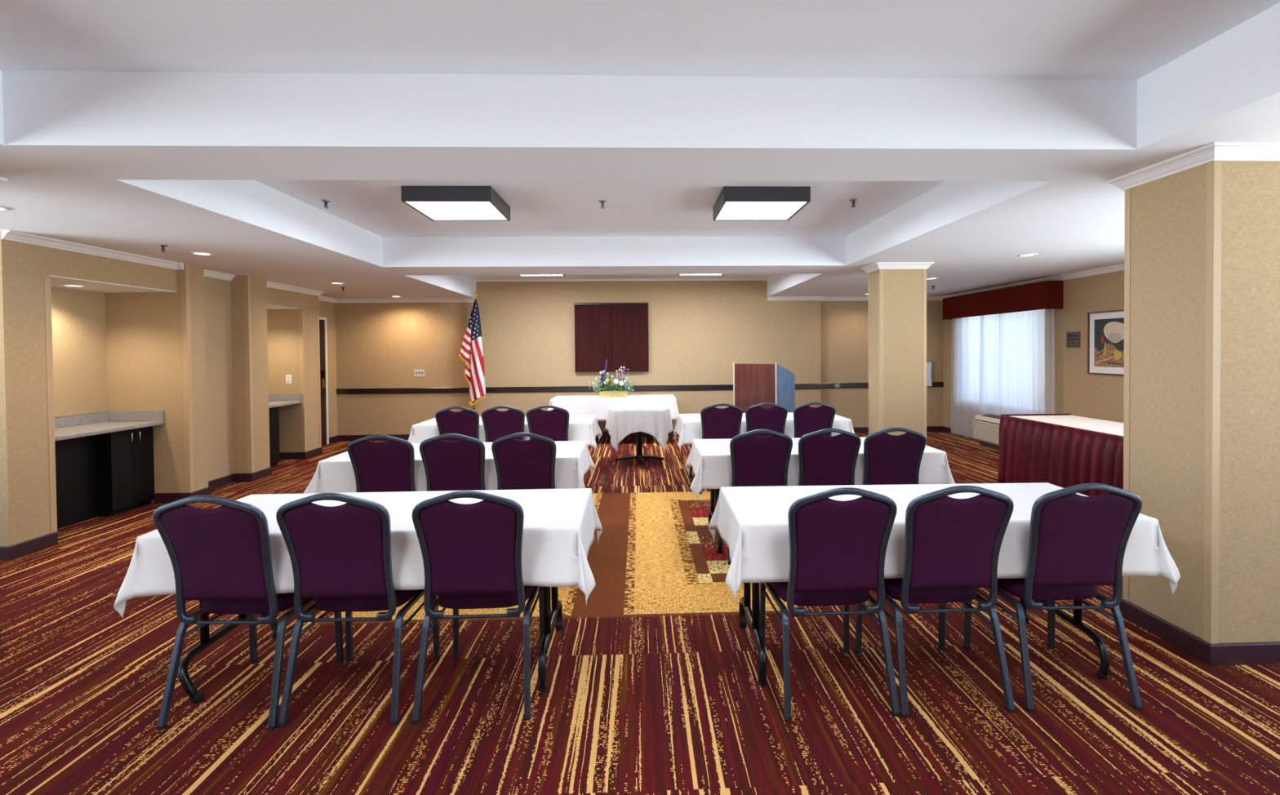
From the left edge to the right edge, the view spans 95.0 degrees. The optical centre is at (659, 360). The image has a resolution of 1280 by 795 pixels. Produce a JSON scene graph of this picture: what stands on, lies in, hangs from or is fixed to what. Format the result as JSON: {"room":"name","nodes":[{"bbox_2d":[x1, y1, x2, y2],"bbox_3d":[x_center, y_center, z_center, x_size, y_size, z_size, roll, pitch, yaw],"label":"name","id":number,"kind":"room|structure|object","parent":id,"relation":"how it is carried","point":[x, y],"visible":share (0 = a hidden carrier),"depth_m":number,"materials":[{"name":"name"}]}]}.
{"room":"hotel conference room","nodes":[
{"label":"hotel conference room","id":0,"kind":"room"},
{"bbox_2d":[0,230,337,546],"bbox_3d":[-5.787,0.289,3.089,2.150,2.442,13.980,-1,1,-2],"label":"wall","id":1,"kind":"structure","parent":0,"point":[112,351],"depth_m":5.96,"materials":[{"name":"beige paint"}]},
{"bbox_2d":[0,230,183,269],"bbox_3d":[-4.848,-0.943,5.144,0.075,0.066,1.640,-1,1,-2],"label":"trim","id":2,"kind":"structure","parent":1,"relation":"attached to","point":[10,235],"depth_m":4.94,"materials":[{"name":"white paint"}]},
{"bbox_2d":[54,410,164,428],"bbox_3d":[-5.306,0.574,5.331,0.555,0.102,1.282,-1,1,-2],"label":"backsplash","id":3,"kind":"structure","parent":1,"relation":"attached to","point":[129,415],"depth_m":5.94,"materials":[{"name":"grey stone"}]},
{"bbox_2d":[0,435,337,559],"bbox_3d":[-5.699,1.457,3.212,2.013,0.100,13.780,-1,1,-2],"label":"baseboard","id":4,"kind":"structure","parent":1,"relation":"attached to","point":[6,553],"depth_m":5.99,"materials":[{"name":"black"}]},
{"bbox_2d":[49,275,302,309],"bbox_3d":[-5.285,-0.703,6.419,0.709,0.008,3.910,-1,1,-2],"label":"soffit","id":5,"kind":"object","parent":1,"relation":"attached to","point":[93,286],"visible":0.56,"depth_m":5.49,"materials":[{"name":"white paint"}]},
{"bbox_2d":[59,284,88,287],"bbox_3d":[-5.299,-0.677,5.303,0.184,0.011,0.184,-1,1,-2],"label":"recessed light","id":6,"kind":"object","parent":5,"relation":"attached to","point":[64,285],"visible":1,"depth_m":5.29,"materials":[{"name":"white"}]},
{"bbox_2d":[44,263,321,533],"bbox_3d":[-4.935,0.170,6.742,0.207,2.342,4.192,-1,1,-4],"label":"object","id":7,"kind":"structure","parent":1,"relation":"attached to","point":[184,273],"depth_m":6.00,"materials":[{"name":"beige paint"}]},
{"bbox_2d":[203,269,235,280],"bbox_3d":[-5.016,-0.966,6.559,0.062,0.066,0.700,-1,1,-2],"label":"trim","id":8,"kind":"structure","parent":1,"relation":"attached to","point":[208,273],"depth_m":6.67,"materials":[{"name":"white paint"}]},
{"bbox_2d":[268,393,301,400],"bbox_3d":[-5.391,0.532,7.833,0.565,0.102,1.114,-1,1,-2],"label":"backsplash","id":9,"kind":"structure","parent":1,"relation":"attached to","point":[272,397],"depth_m":8.37,"materials":[{"name":"grey stone"}]},
{"bbox_2d":[285,374,291,383],"bbox_3d":[-5.306,0.266,8.386,0.080,0.124,0.009,-1,1,-2],"label":"power outlet","id":10,"kind":"object","parent":1,"relation":"attached to","point":[288,377],"visible":1,"depth_m":8.38,"materials":[{"name":"white plastic"}]},
{"bbox_2d":[319,316,328,445],"bbox_3d":[-5.528,0.348,9.302,0.111,2.110,0.975,-1,1,-2],"label":"door","id":11,"kind":"structure","parent":1,"relation":"in","point":[322,322],"depth_m":9.69,"materials":[{"name":"brown wood"}]},
{"bbox_2d":[266,280,475,302],"bbox_3d":[-4.323,-1.008,8.700,2.400,0.066,2.830,-1,1,-2],"label":"trim","id":12,"kind":"structure","parent":1,"relation":"attached to","point":[272,285],"depth_m":10.05,"materials":[{"name":"white paint"}]},
{"bbox_2d":[335,280,942,435],"bbox_3d":[-0.224,-0.046,10.449,11.100,2.768,0.340,-1,1,-2],"label":"wall","id":13,"kind":"structure","parent":0,"point":[697,330],"depth_m":10.24,"materials":[{"name":"beige paint"}]},
{"bbox_2d":[414,368,424,376],"bbox_3d":[-4.153,0.215,10.133,0.176,0.124,0.018,-1,1,-2],"label":"switch plate","id":14,"kind":"object","parent":13,"relation":"attached to","point":[420,372],"visible":1,"depth_m":10.14,"materials":[{"name":"grey plastic"}]},
{"bbox_2d":[573,302,648,372],"bbox_3d":[-0.836,-0.404,10.209,1.280,1.200,0.085,-1,1,-2],"label":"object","id":15,"kind":"object","parent":13,"relation":"attached to","point":[616,333],"visible":1,"depth_m":10.18,"materials":[{"name":"brown wood"}]},
{"bbox_2d":[475,278,767,281],"bbox_3d":[-0.644,-1.405,10.232,5.070,0.035,0.020,-1,1,-2],"label":"trim","id":16,"kind":"structure","parent":13,"relation":"attached to","point":[660,279],"depth_m":10.22,"materials":[{"name":"white paint"}]},
{"bbox_2d":[336,382,943,394],"bbox_3d":[-0.211,0.482,10.345,10.690,0.091,0.166,-1,1,-2],"label":"trim","id":17,"kind":"structure","parent":13,"relation":"attached to","point":[822,385],"depth_m":10.21,"materials":[{"name":"black wood"}]},
{"bbox_2d":[337,426,942,441],"bbox_3d":[-0.209,1.290,10.365,10.700,0.100,0.153,-1,1,-2],"label":"baseboard","id":18,"kind":"structure","parent":13,"relation":"attached to","point":[929,428],"depth_m":10.26,"materials":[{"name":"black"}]},
{"bbox_2d":[0,0,1279,298],"bbox_3d":[-0.683,-1.195,3.408,12.900,0.426,14.700,-1,1,-2],"label":"ceiling","id":19,"kind":"structure","parent":0,"point":[968,138],"depth_m":2.69,"materials":[{"name":"white paint"}]},
{"bbox_2d":[0,205,10,210],"bbox_3d":[-4.162,-0.953,3.638,0.184,0.011,0.184,-1,1,-2],"label":"recessed light","id":20,"kind":"object","parent":19,"relation":"in","point":[2,208],"visible":1,"depth_m":3.68,"materials":[{"name":"white"}]},
{"bbox_2d":[158,244,167,252],"bbox_3d":[-4.199,-0.948,4.957,0.068,0.060,0.068,-1,1,-2],"label":"sprinkler","id":21,"kind":"object","parent":19,"relation":"attached to","point":[162,246],"visible":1,"depth_m":4.95,"materials":[{"name":"silver metal"}]},
{"bbox_2d":[189,251,214,255],"bbox_3d":[-4.205,-0.982,5.387,0.184,0.011,0.184,-1,1,-2],"label":"recessed light","id":22,"kind":"object","parent":19,"relation":"in","point":[191,252],"visible":1,"depth_m":5.37,"materials":[{"name":"white"}]},
{"bbox_2d":[321,200,330,208],"bbox_3d":[-2.746,-1.284,4.824,0.068,0.060,0.068,-1,1,-2],"label":"sprinkler","id":23,"kind":"object","parent":19,"relation":"attached to","point":[326,202],"visible":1,"depth_m":4.82,"materials":[{"name":"silver metal"}]},
{"bbox_2d":[400,186,510,220],"bbox_3d":[-1.623,-1.265,4.755,0.676,0.115,0.670,-1,1,-2],"label":"ceiling light","id":24,"kind":"object","parent":19,"relation":"attached to","point":[434,202],"visible":1,"depth_m":4.50,"materials":[{"name":"grey"}]},
{"bbox_2d":[406,201,506,219],"bbox_3d":[-1.623,-1.238,4.755,0.626,0.048,0.626,-1,1,-2],"label":"diffuser","id":25,"kind":"object","parent":24,"relation":"attached to","point":[431,210],"depth_m":4.74,"materials":[{"name":"white plastic"}]},
{"bbox_2d":[519,275,564,276],"bbox_3d":[-1.759,-1.327,8.542,0.676,0.115,0.670,-1,1,-2],"label":"ceiling light","id":26,"kind":"object","parent":19,"relation":"attached to","point":[519,275],"visible":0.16,"depth_m":8.84,"materials":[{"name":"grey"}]},
{"bbox_2d":[521,275,563,275],"bbox_3d":[-1.759,-1.301,8.542,0.626,0.048,0.626,-1,1,-2],"label":"diffuser","id":27,"kind":"object","parent":26,"relation":"attached to","point":[522,275],"depth_m":8.84,"materials":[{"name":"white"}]},
{"bbox_2d":[598,200,606,208],"bbox_3d":[-0.478,-1.305,4.905,0.068,0.060,0.068,-1,1,-2],"label":"sprinkler","id":28,"kind":"object","parent":19,"relation":"attached to","point":[602,202],"visible":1,"depth_m":4.89,"materials":[{"name":"silver metal"}]},
{"bbox_2d":[678,274,723,275],"bbox_3d":[0.630,-1.349,8.627,0.676,0.115,0.670,-1,1,-2],"label":"ceiling light","id":29,"kind":"object","parent":19,"relation":"attached to","point":[678,274],"visible":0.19,"depth_m":8.92,"materials":[{"name":"white plastic"}]},
{"bbox_2d":[712,186,810,220],"bbox_3d":[0.816,-1.287,4.842,0.676,0.115,0.670,-1,1,-2],"label":"ceiling light","id":30,"kind":"object","parent":19,"relation":"attached to","point":[733,202],"visible":1,"depth_m":4.58,"materials":[{"name":"grey metal"}]},
{"bbox_2d":[715,201,805,219],"bbox_3d":[0.816,-1.261,4.842,0.626,0.048,0.626,-1,1,-2],"label":"diffuser","id":31,"kind":"object","parent":30,"relation":"attached to","point":[724,210],"depth_m":4.82,"materials":[{"name":"white plastic"}]},
{"bbox_2d":[1017,253,1038,257],"bbox_3d":[3.692,-1.058,5.890,0.184,0.011,0.184,-1,1,-2],"label":"recessed light","id":32,"kind":"object","parent":19,"relation":"in","point":[1031,254],"visible":1,"depth_m":5.88,"materials":[{"name":"white"}]},
{"bbox_2d":[0,431,1279,794],"bbox_3d":[-0.760,1.521,3.450,12.700,0.120,14.500,-1,1,-2],"label":"floor","id":33,"kind":"structure","parent":0,"point":[653,688],"depth_m":2.57,"materials":[{"name":"carpet"}]},
{"bbox_2d":[0,177,8,645],"bbox_3d":[-3.729,0.276,2.768,0.664,2.443,0.634,-1,1,-2],"label":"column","id":34,"kind":"structure","parent":33,"relation":"on","point":[2,179],"depth_m":3.06,"materials":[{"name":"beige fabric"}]},
{"bbox_2d":[54,435,97,528],"bbox_3d":[-5.406,1.073,5.090,0.300,0.800,0.785,-1,1,-2],"label":"panel","id":35,"kind":"object","parent":33,"relation":"on","point":[75,458],"visible":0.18,"depth_m":5.29,"materials":[{"name":"black laminate"}]},
{"bbox_2d":[95,426,154,516],"bbox_3d":[-5.351,1.062,5.733,0.475,0.800,0.486,-1,1,-2],"label":"base cabinet","id":36,"kind":"object","parent":33,"relation":"on","point":[125,464],"visible":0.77,"depth_m":5.64,"materials":[{"name":"black laminate"}]},
{"bbox_2d":[54,410,164,441],"bbox_3d":[-5.306,0.594,5.331,0.555,0.142,1.282,-1,1,-2],"label":"countertop","id":37,"kind":"structure","parent":36,"relation":"on","point":[68,427],"depth_m":5.67,"materials":[{"name":"beige stone"}]},
{"bbox_2d":[152,494,343,729],"bbox_3d":[-1.790,1.005,2.601,0.479,0.958,0.597,0,1,1],"label":"banquet chair","id":38,"kind":"object","parent":33,"relation":"on","point":[220,557],"visible":0.93,"depth_m":2.40,"materials":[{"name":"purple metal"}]},
{"bbox_2d":[160,504,268,600],"bbox_3d":[-1.796,0.779,2.379,0.397,0.426,0.124,0,1,1],"label":"backrest","id":39,"kind":"object","parent":38,"relation":"on","point":[220,553],"depth_m":2.38,"materials":[{"name":"purple fabric"}]},
{"bbox_2d":[268,406,279,466],"bbox_3d":[-5.395,1.030,7.632,0.525,0.800,0.694,-1,1,-2],"label":"base cabinet","id":40,"kind":"object","parent":33,"relation":"on","point":[273,411],"visible":0.09,"depth_m":7.88,"materials":[{"name":"black laminate"}]},
{"bbox_2d":[268,393,301,408],"bbox_3d":[-5.391,0.552,7.834,0.565,0.142,1.114,-1,1,-2],"label":"countertop","id":41,"kind":"structure","parent":40,"relation":"on","point":[275,400],"depth_m":8.36,"materials":[{"name":"beige stone"}]},
{"bbox_2d":[275,493,440,727],"bbox_3d":[-1.316,1.000,2.618,0.479,0.958,0.597,-1,1,-1],"label":"banquet chair","id":42,"kind":"object","parent":33,"relation":"on","point":[340,556],"visible":0.94,"depth_m":2.41,"materials":[{"name":"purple fabric"}]},
{"bbox_2d":[283,502,387,598],"bbox_3d":[-1.314,0.775,2.396,0.397,0.426,0.124,-1,1,-1],"label":"backrest","id":43,"kind":"object","parent":42,"relation":"on","point":[341,551],"depth_m":2.40,"materials":[{"name":"purple fabric"}]},
{"bbox_2d":[177,586,562,703],"bbox_3d":[-1.283,1.102,2.869,1.830,0.745,0.720,-1,1,-2],"label":"folding table","id":44,"kind":"object","parent":33,"relation":"on","point":[553,606],"visible":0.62,"depth_m":2.70,"materials":[{"name":"brown"}]},
{"bbox_2d":[113,488,602,617],"bbox_3d":[-1.283,0.887,2.876,1.982,0.326,0.910,-1,1,-2],"label":"tablecloth","id":45,"kind":"object","parent":44,"relation":"on","point":[560,525],"visible":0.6,"depth_m":2.52,"materials":[{"name":"white fabric"}]},
{"bbox_2d":[346,434,416,492],"bbox_3d":[-1.921,0.978,4.282,0.479,0.958,0.597,-1,1,-2],"label":"banquet chair","id":46,"kind":"object","parent":33,"relation":"on","point":[388,466],"visible":0.47,"depth_m":4.05,"materials":[{"name":"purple fabric"}]},
{"bbox_2d":[419,433,485,491],"bbox_3d":[-1.436,0.973,4.299,0.479,0.958,0.597,-1,1,-2],"label":"banquet chair","id":47,"kind":"object","parent":33,"relation":"on","point":[457,465],"visible":0.56,"depth_m":4.07,"materials":[{"name":"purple fabric"}]},
{"bbox_2d":[435,406,479,441],"bbox_3d":[-2.099,0.945,6.317,0.479,0.958,0.597,-1,1,-2],"label":"banquet chair","id":48,"kind":"object","parent":33,"relation":"on","point":[465,422],"visible":0.47,"depth_m":6.07,"materials":[{"name":"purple fabric"}]},
{"bbox_2d":[473,289,477,410],"bbox_3d":[-3.155,0.085,9.876,0.320,2.575,0.320,-1,1,-2],"label":"flag pole","id":49,"kind":"object","parent":33,"relation":"on","point":[476,295],"visible":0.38,"depth_m":9.86,"materials":[{"name":"gold metal"}]},
{"bbox_2d":[458,298,485,406],"bbox_3d":[-3.154,-0.134,9.863,0.452,1.801,0.156,-1,1,-2],"label":"flag","id":50,"kind":"object","parent":49,"relation":"hanging from","point":[472,344],"visible":1,"depth_m":9.83,"materials":[{"name":"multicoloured fabric"}]},
{"bbox_2d":[411,490,543,724],"bbox_3d":[-0.786,0.996,2.637,0.479,0.958,0.597,-1,1,-3],"label":"banquet chair","id":51,"kind":"object","parent":33,"relation":"on","point":[471,553],"visible":0.95,"depth_m":2.43,"materials":[{"name":"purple fabric"}]},
{"bbox_2d":[418,500,517,595],"bbox_3d":[-0.778,0.770,2.415,0.397,0.426,0.124,-1,1,-3],"label":"backrest","id":52,"kind":"object","parent":51,"relation":"on","point":[471,548],"depth_m":2.42,"materials":[{"name":"purple fabric"}]},
{"bbox_2d":[481,405,524,442],"bbox_3d":[-1.629,0.941,6.333,0.479,0.958,0.597,-1,1,-2],"label":"banquet chair","id":53,"kind":"object","parent":33,"relation":"on","point":[497,424],"visible":0.34,"depth_m":6.09,"materials":[{"name":"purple fabric"}]},
{"bbox_2d":[491,432,556,489],"bbox_3d":[-0.946,0.969,4.317,0.479,0.958,0.597,-1,1,-2],"label":"banquet chair","id":54,"kind":"object","parent":33,"relation":"on","point":[530,464],"visible":0.52,"depth_m":4.08,"materials":[{"name":"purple fabric"}]},
{"bbox_2d":[526,404,569,441],"bbox_3d":[-1.169,0.936,6.350,0.479,0.958,0.597,-1,1,-2],"label":"banquet chair","id":55,"kind":"object","parent":33,"relation":"on","point":[553,424],"visible":0.47,"depth_m":6.11,"materials":[{"name":"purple fabric"}]},
{"bbox_2d":[615,431,663,465],"bbox_3d":[-0.279,1.006,8.063,0.820,0.745,0.820,-1,1,-2],"label":"pedestal table","id":56,"kind":"object","parent":33,"relation":"on","point":[639,455],"visible":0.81,"depth_m":8.03,"materials":[{"name":"brown metal"}]},
{"bbox_2d":[604,403,672,452],"bbox_3d":[-0.286,0.918,8.060,0.924,0.579,0.924,-1,1,-2],"label":"tablecloth","id":57,"kind":"object","parent":56,"relation":"on","point":[622,420],"visible":1,"depth_m":7.72,"materials":[{"name":"white fabric"}]},
{"bbox_2d":[688,444,694,478],"bbox_3d":[1.153,1.017,6.713,1.815,0.745,0.740,-1,1,-2],"label":"folding table","id":58,"kind":"object","parent":33,"relation":"on","point":[691,445],"visible":0.12,"depth_m":6.97,"materials":[{"name":"brown metal"}]},
{"bbox_2d":[673,412,854,452],"bbox_3d":[1.150,0.802,6.707,1.959,0.326,0.900,-1,1,-2],"label":"tablecloth","id":59,"kind":"object","parent":58,"relation":"on","point":[688,427],"visible":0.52,"depth_m":6.33,"materials":[{"name":"white fabric"}]},
{"bbox_2d":[708,488,722,554],"bbox_3d":[1.199,1.051,4.679,1.788,0.745,0.750,-1,1,-2],"label":"folding table","id":60,"kind":"object","parent":33,"relation":"on","point":[714,493],"visible":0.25,"depth_m":4.50,"materials":[{"name":"brown metal"}]},
{"bbox_2d":[684,436,955,500],"bbox_3d":[1.188,0.835,4.679,1.964,0.326,0.934,-1,1,-2],"label":"tablecloth","id":61,"kind":"object","parent":60,"relation":"on","point":[709,459],"visible":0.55,"depth_m":4.29,"materials":[{"name":"white fabric"}]},
{"bbox_2d":[699,403,742,493],"bbox_3d":[0.644,0.920,6.415,0.479,0.958,0.597,-1,1,-2],"label":"banquet chair","id":62,"kind":"object","parent":33,"relation":"on","point":[716,423],"visible":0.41,"depth_m":6.18,"materials":[{"name":"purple fabric"}]},
{"bbox_2d":[702,406,740,439],"bbox_3d":[0.650,0.694,6.193,0.397,0.426,0.124,-1,1,-2],"label":"cushion","id":63,"kind":"object","parent":62,"relation":"on","point":[717,423],"depth_m":6.18,"materials":[{"name":"purple fabric"}]},
{"bbox_2d":[722,429,792,564],"bbox_3d":[0.708,0.954,4.376,0.479,0.958,0.597,-1,1,-2],"label":"banquet chair","id":64,"kind":"object","parent":33,"relation":"on","point":[756,461],"visible":0.49,"depth_m":4.14,"materials":[{"name":"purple fabric"}]},
{"bbox_2d":[733,434,789,486],"bbox_3d":[0.714,0.728,4.154,0.397,0.426,0.124,-1,1,-2],"label":"cushion","id":65,"kind":"object","parent":64,"relation":"on","point":[764,461],"depth_m":4.15,"materials":[{"name":"purple fabric"}]},
{"bbox_2d":[733,363,795,413],"bbox_3d":[1.587,0.690,8.908,0.722,1.318,0.607,0,1,38],"label":"lectern","id":66,"kind":"object","parent":33,"relation":"on","point":[753,384],"visible":0.62,"depth_m":8.67,"materials":[{"name":"laminate"}]},
{"bbox_2d":[745,402,787,437],"bbox_3d":[1.119,0.915,6.432,0.479,0.958,0.597,-1,1,-2],"label":"banquet chair","id":67,"kind":"object","parent":33,"relation":"on","point":[774,418],"visible":0.38,"depth_m":6.19,"materials":[{"name":"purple fabric"}]},
{"bbox_2d":[793,402,835,438],"bbox_3d":[1.629,0.911,6.450,0.479,0.958,0.597,-1,1,-2],"label":"banquet chair","id":68,"kind":"object","parent":33,"relation":"on","point":[806,419],"visible":0.48,"depth_m":6.21,"materials":[{"name":"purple fabric"}]},
{"bbox_2d":[797,428,861,485],"bbox_3d":[1.192,0.949,4.393,0.479,0.958,0.597,-1,1,-2],"label":"banquet chair","id":69,"kind":"object","parent":33,"relation":"on","point":[824,460],"visible":0.52,"depth_m":4.16,"materials":[{"name":"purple fabric"}]},
{"bbox_2d":[759,487,900,721],"bbox_3d":[0.730,0.983,2.636,0.479,0.958,0.597,-1,1,-4],"label":"banquet chair","id":70,"kind":"object","parent":33,"relation":"on","point":[837,549],"visible":0.95,"depth_m":2.43,"materials":[{"name":"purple fabric"}]},
{"bbox_2d":[794,496,890,593],"bbox_3d":[0.742,0.757,2.414,0.397,0.426,0.124,-1,1,-4],"label":"cushion","id":71,"kind":"object","parent":70,"relation":"on","point":[840,546],"depth_m":2.41,"materials":[{"name":"purple fabric"}]},
{"bbox_2d":[862,427,926,484],"bbox_3d":[1.662,0.945,4.410,0.479,0.958,0.597,-1,1,-2],"label":"banquet chair","id":72,"kind":"object","parent":33,"relation":"on","point":[888,459],"visible":0.52,"depth_m":4.18,"materials":[{"name":"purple fabric"}]},
{"bbox_2d":[861,262,934,445],"bbox_3d":[2.654,0.157,6.563,0.634,2.443,0.444,-1,1,-2],"label":"column","id":73,"kind":"structure","parent":33,"relation":"on","point":[897,291],"depth_m":6.40,"materials":[{"name":"beige paint"}]},
{"bbox_2d":[926,361,933,386],"bbox_3d":[4.614,0.245,10.558,0.613,0.460,0.085,-1,1,-8],"label":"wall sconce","id":74,"kind":"object","parent":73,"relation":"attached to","point":[929,364],"visible":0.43,"depth_m":10.56,"materials":[{"name":"white"}]},
{"bbox_2d":[738,582,1110,686],"bbox_3d":[1.273,1.079,2.938,1.835,0.745,0.705,-1,1,-1],"label":"folding table","id":75,"kind":"object","parent":33,"relation":"on","point":[744,606],"visible":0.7,"depth_m":2.79,"materials":[{"name":"brown"}]},
{"bbox_2d":[707,482,1180,602],"bbox_3d":[1.272,0.864,2.939,1.995,0.326,0.857,-1,1,-1],"label":"tablecloth","id":76,"kind":"object","parent":75,"relation":"on","point":[753,522],"visible":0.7,"depth_m":2.58,"materials":[{"name":"white fabric"}]},
{"bbox_2d":[854,485,1015,718],"bbox_3d":[1.215,0.978,2.653,0.479,0.958,0.597,-1,1,-4],"label":"banquet chair","id":77,"kind":"object","parent":33,"relation":"on","point":[953,545],"visible":0.94,"depth_m":2.45,"materials":[{"name":"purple fabric"}]},
{"bbox_2d":[909,493,1007,590],"bbox_3d":[1.227,0.752,2.432,0.397,0.426,0.124,-1,1,-4],"label":"cushion","id":78,"kind":"object","parent":77,"relation":"on","point":[954,543],"depth_m":2.43,"materials":[{"name":"purple fabric"}]},
{"bbox_2d":[973,413,1000,449],"bbox_3d":[5.075,1.082,8.587,0.262,0.484,1.300,-1,1,-2],"label":"air conditioner","id":79,"kind":"object","parent":33,"relation":"on","point":[986,426],"visible":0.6,"depth_m":8.88,"materials":[{"name":"beige plastic"}]},
{"bbox_2d":[982,413,1000,419],"bbox_3d":[5.077,0.849,8.851,0.135,0.026,0.564,-1,1,-2],"label":"vent grille","id":80,"kind":"object","parent":79,"relation":"attached to","point":[988,416],"depth_m":8.92,"materials":[{"name":"grey"}]},
{"bbox_2d":[963,483,1142,712],"bbox_3d":[1.759,0.973,2.673,0.479,0.958,0.597,-1,1,-1],"label":"banquet chair","id":81,"kind":"object","parent":33,"relation":"on","point":[1077,544],"visible":0.92,"depth_m":2.47,"materials":[{"name":"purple fabric"}]},
{"bbox_2d":[1032,492,1135,586],"bbox_3d":[1.761,0.748,2.451,0.397,0.426,0.124,-1,1,-1],"label":"cushion","id":82,"kind":"object","parent":81,"relation":"on","point":[1078,540],"depth_m":2.45,"materials":[{"name":"purple fabric"}]},
{"bbox_2d":[1106,142,1279,666],"bbox_3d":[2.856,0.215,3.022,0.644,2.443,0.624,-1,1,-2],"label":"column","id":83,"kind":"structure","parent":33,"relation":"on","point":[1202,411],"depth_m":2.79,"materials":[{"name":"beige paint"}]},
{"bbox_3d":[-1.518,1.076,4.582,1.815,0.745,0.750,-1,1,-3],"label":"folding table","id":84,"kind":"object","parent":33,"relation":"on","visible":0},
{"bbox_2d":[303,440,595,493],"bbox_3d":[-1.530,0.860,4.578,1.990,0.326,0.912,-1,1,-3],"label":"tablecloth","id":85,"kind":"object","parent":84,"relation":"on","point":[334,474],"visible":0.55,"depth_m":4.21,"materials":[{"name":"white fabric"}]},
{"bbox_3d":[-1.679,1.043,6.582,1.865,0.745,0.720,-1,1,-2],"label":"folding table","id":86,"kind":"object","parent":33,"relation":"on","visible":0},
{"bbox_2d":[407,415,602,453],"bbox_3d":[-1.685,0.828,6.575,2.034,0.326,0.918,-1,1,-2],"label":"tablecloth","id":87,"kind":"object","parent":86,"relation":"on","point":[581,428],"visible":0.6,"depth_m":6.23,"materials":[{"name":"white fabric"}]},
{"bbox_3d":[-0.754,0.982,9.777,1.995,0.745,0.720,-1,1,-2],"label":"folding table","id":88,"kind":"object","parent":33,"relation":"on","visible":0},
{"bbox_2d":[547,394,679,421],"bbox_3d":[-0.757,0.828,9.757,2.166,0.449,0.907,-1,1,-2],"label":"tablecloth","id":89,"kind":"object","parent":88,"relation":"on","point":[584,405],"visible":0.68,"depth_m":9.40,"materials":[{"name":"white fabric"}]},
{"bbox_2d":[589,360,635,397],"bbox_3d":[-0.778,0.291,9.702,0.771,0.627,0.312,-1,1,-2],"label":"flower arrangement","id":90,"kind":"object","parent":89,"relation":"on","point":[602,387],"visible":1,"depth_m":9.63,"materials":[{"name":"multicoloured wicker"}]},
{"bbox_3d":[4.260,1.008,5.639,0.760,0.745,1.830,-1,1,-2],"label":"folding table","id":91,"kind":"object","parent":33,"relation":"on","visible":0},
{"bbox_2d":[997,413,1123,496],"bbox_3d":[4.210,0.993,5.636,0.902,0.753,2.074,-1,1,-2],"label":"table skirt","id":92,"kind":"object","parent":91,"relation":"hanging from","point":[1031,451],"visible":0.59,"depth_m":5.65,"materials":[{"name":"red fabric"}]},
{"bbox_2d":[1013,415,1123,435],"bbox_3d":[4.258,0.664,5.633,0.786,0.067,1.855,-1,1,-2],"label":"tablecloth","id":93,"kind":"object","parent":91,"relation":"on","point":[1079,422],"visible":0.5,"depth_m":5.90,"materials":[{"name":"white fabric"}]},
{"bbox_2d":[942,270,1124,427],"bbox_3d":[5.478,0.184,3.562,0.200,2.442,14.120,-1,1,-2],"label":"wall","id":94,"kind":"structure","parent":0,"point":[1077,393],"depth_m":7.30,"materials":[{"name":"beige paint"}]},
{"bbox_2d":[767,263,1124,301],"bbox_3d":[3.750,-0.991,3.581,3.230,0.066,13.920,-1,1,-2],"label":"trim","id":95,"kind":"structure","parent":94,"relation":"attached to","point":[1117,268],"depth_m":8.96,"materials":[{"name":"white paint"}]},
{"bbox_2d":[942,426,979,441],"bbox_3d":[5.378,1.354,3.678,0.013,0.100,13.920,-1,1,-2],"label":"baseboard","id":96,"kind":"structure","parent":94,"relation":"attached to","point":[945,429],"depth_m":10.37,"materials":[{"name":"brown wood"}]},
{"bbox_2d":[942,280,1063,319],"bbox_3d":[5.067,-0.875,8.889,0.220,0.369,2.618,-1,1,-2],"label":"window valance","id":97,"kind":"object","parent":94,"relation":"attached to","point":[1044,295],"visible":0.97,"depth_m":8.40,"materials":[{"name":"red fabric"}]},
{"bbox_2d":[951,315,984,439],"bbox_3d":[5.099,0.120,9.713,0.056,2.310,1.010,-1,1,-2],"label":"sheer curtain","id":98,"kind":"object","parent":97,"relation":"hanging from","point":[966,331],"visible":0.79,"depth_m":9.79,"materials":[{"name":"white fabric"}]},
{"bbox_2d":[978,308,1054,415],"bbox_3d":[5.093,-0.094,8.443,0.057,1.840,1.680,-1,1,-2],"label":"sheer curtain","id":99,"kind":"object","parent":97,"relation":"hanging from","point":[1017,348],"visible":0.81,"depth_m":8.32,"materials":[{"name":"white fabric"}]},
{"bbox_2d":[1066,331,1079,347],"bbox_3d":[5.228,-0.265,7.414,0.016,0.200,0.216,-1,1,-2],"label":"plaque","id":100,"kind":"object","parent":94,"relation":"attached to","point":[1073,338],"visible":1,"depth_m":7.41,"materials":[{"name":"grey metal"}]},
{"bbox_2d":[1087,309,1124,375],"bbox_3d":[5.244,-0.205,6.795,0.030,0.744,0.710,-1,1,-2],"label":"framed picture","id":101,"kind":"object","parent":94,"relation":"attached to","point":[1105,329],"visible":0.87,"depth_m":6.88,"materials":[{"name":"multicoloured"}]},
{"bbox_2d":[1093,317,1124,367],"bbox_3d":[5.241,-0.205,6.795,0.003,0.564,0.530,-1,1,-2],"label":"painting","id":102,"kind":"object","parent":101,"relation":"attached to","point":[1108,332],"depth_m":6.84,"materials":[{"name":"multicoloured paint"}]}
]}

